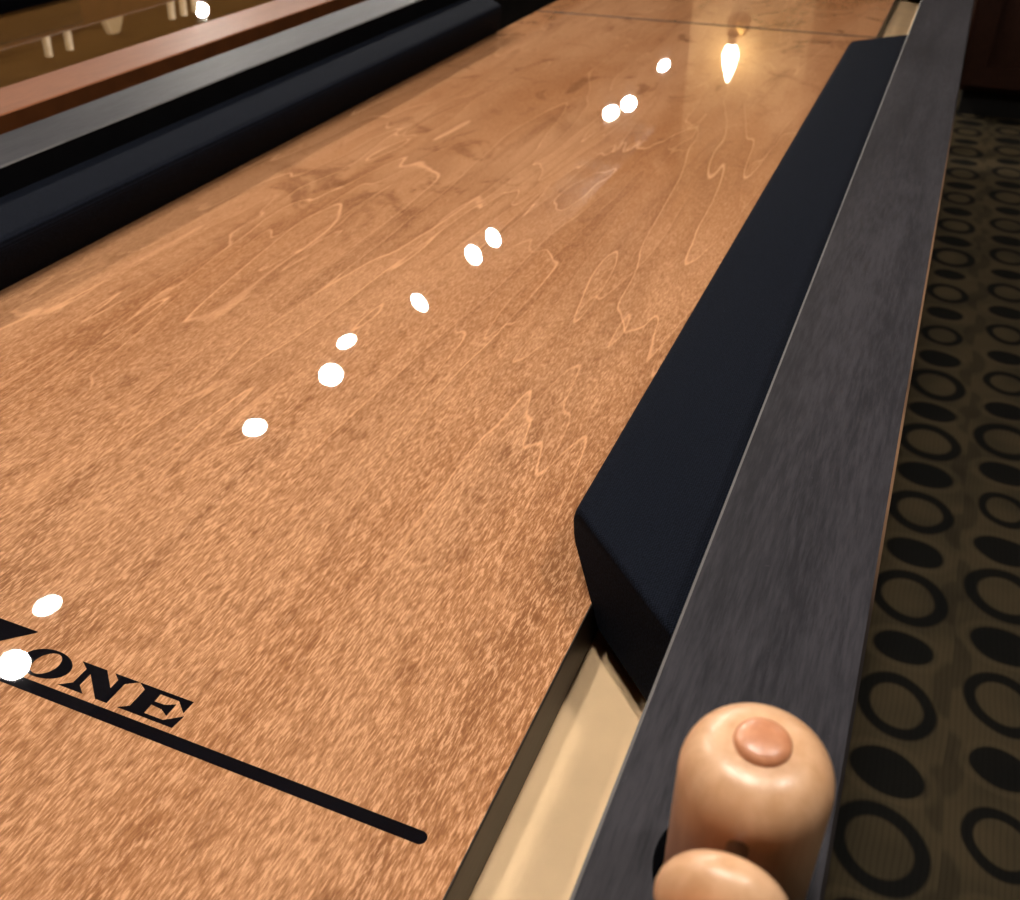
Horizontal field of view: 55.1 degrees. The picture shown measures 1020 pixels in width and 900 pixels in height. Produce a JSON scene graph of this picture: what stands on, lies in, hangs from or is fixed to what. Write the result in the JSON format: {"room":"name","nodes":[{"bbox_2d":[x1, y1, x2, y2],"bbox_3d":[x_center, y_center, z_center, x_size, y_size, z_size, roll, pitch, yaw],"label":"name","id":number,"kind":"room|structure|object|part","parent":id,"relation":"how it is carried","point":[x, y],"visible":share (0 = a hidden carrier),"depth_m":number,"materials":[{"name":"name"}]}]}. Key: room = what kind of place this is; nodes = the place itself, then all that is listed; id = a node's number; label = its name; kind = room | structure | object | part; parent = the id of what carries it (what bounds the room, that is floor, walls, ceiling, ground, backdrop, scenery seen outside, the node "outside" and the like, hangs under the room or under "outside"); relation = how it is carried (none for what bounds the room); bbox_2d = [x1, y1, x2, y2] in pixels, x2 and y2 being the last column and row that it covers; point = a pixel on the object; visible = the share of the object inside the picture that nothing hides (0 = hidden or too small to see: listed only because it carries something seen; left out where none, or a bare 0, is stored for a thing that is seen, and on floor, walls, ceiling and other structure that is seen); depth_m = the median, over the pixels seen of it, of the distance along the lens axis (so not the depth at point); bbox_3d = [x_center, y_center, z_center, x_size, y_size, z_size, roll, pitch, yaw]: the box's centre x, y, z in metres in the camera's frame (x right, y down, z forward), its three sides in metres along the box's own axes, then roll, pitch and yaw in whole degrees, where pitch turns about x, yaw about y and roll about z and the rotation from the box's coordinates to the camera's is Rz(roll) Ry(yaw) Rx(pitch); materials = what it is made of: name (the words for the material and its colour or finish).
{"room":"game room","nodes":[
{"label":"game room","id":0,"kind":"room"},
{"bbox_2d":[824,89,1019,899],"bbox_3d":[-1.361,-1.858,4.636,12.900,0.100,13.300,13,37,19],"label":"floor","id":1,"kind":"structure","parent":0,"point":[929,809],"depth_m":1.53,"materials":[{"name":"carpet"}]},
{"bbox_2d":[0,0,366,134],"bbox_3d":[-0.471,-0.582,2.010,0.787,0.807,3.880,13,37,19],"label":"table","id":2,"kind":"object","parent":1,"relation":"on","point":[57,56],"visible":0.22,"depth_m":1.35,"materials":[{"name":"brown wood"}]},
{"bbox_2d":[0,0,56,14],"bbox_3d":[-1.021,-0.542,1.342,0.070,0.057,1.238,13,37,19],"label":"cushion","id":3,"kind":"object","parent":2,"relation":"on","point":[7,7],"depth_m":1.66,"materials":[{"name":"fabric"}]},
{"bbox_2d":[0,0,973,899],"bbox_3d":[0.298,-0.400,1.741,0.787,0.807,3.880,13,37,19],"label":"table","id":4,"kind":"object","parent":1,"relation":"on","point":[419,419],"visible":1,"depth_m":0.57,"materials":[{"name":"brown wood"}]},
{"bbox_2d":[0,0,501,290],"bbox_3d":[-0.259,-0.361,1.076,0.070,0.057,1.237,13,37,19],"label":"cushion","id":5,"kind":"object","parent":4,"relation":"on","point":[60,214],"depth_m":0.97,"materials":[{"name":"black fabric"}]},
{"bbox_3d":[-0.035,-0.716,1.690,0.068,0.227,3.880,13,37,19],"label":"rail","id":6,"kind":"part","parent":4,"relation":"part of","materials":[{"name":"black wood"}]},
{"bbox_2d":[574,35,906,700],"bbox_3d":[0.265,-0.219,0.866,0.070,0.057,1.177,13,37,19],"label":"cushion","id":7,"kind":"object","parent":4,"relation":"on","point":[644,526],"depth_m":0.54,"materials":[{"name":"black fabric"}]},
{"bbox_2d":[652,703,834,899],"bbox_3d":[-0.003,0.188,0.138,0.044,0.069,0.386,13,37,19],"label":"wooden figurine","id":8,"kind":"object","parent":4,"relation":"on","point":[754,794],"visible":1,"depth_m":0.24,"materials":[{"name":"brown wood"}]},
{"bbox_2d":[652,827,668,883],"bbox_3d":[0.064,0.125,0.287,0.044,0.002,0.044,13,37,19],"label":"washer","id":9,"kind":"object","parent":8,"relation":"in","point":[659,854],"depth_m":0.29,"materials":[{"name":"black rubber"}]},
{"bbox_3d":[-0.003,0.178,0.127,0.006,0.006,0.309,13,37,19],"label":"rod","id":10,"kind":"part","parent":8,"relation":"part of","materials":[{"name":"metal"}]},
{"bbox_3d":[0.628,-0.559,1.459,0.068,0.227,3.880,13,37,19],"label":"rail","id":11,"kind":"part","parent":4,"relation":"part of","materials":[{"name":"black wood"}]},
{"bbox_2d":[957,0,1019,119],"bbox_3d":[3.006,-1.509,3.078,2.840,1.060,0.664,13,37,19],"label":"wall","id":12,"kind":"structure","parent":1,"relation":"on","point":[990,79],"depth_m":3.46,"materials":[{"name":"brown wood"}]},
{"bbox_3d":[1.879,-1.629,3.206,0.540,0.875,0.020,13,37,19],"label":"door","id":13,"kind":"part","parent":12,"relation":"part of","materials":[{"name":"brown wood"}]}
]}

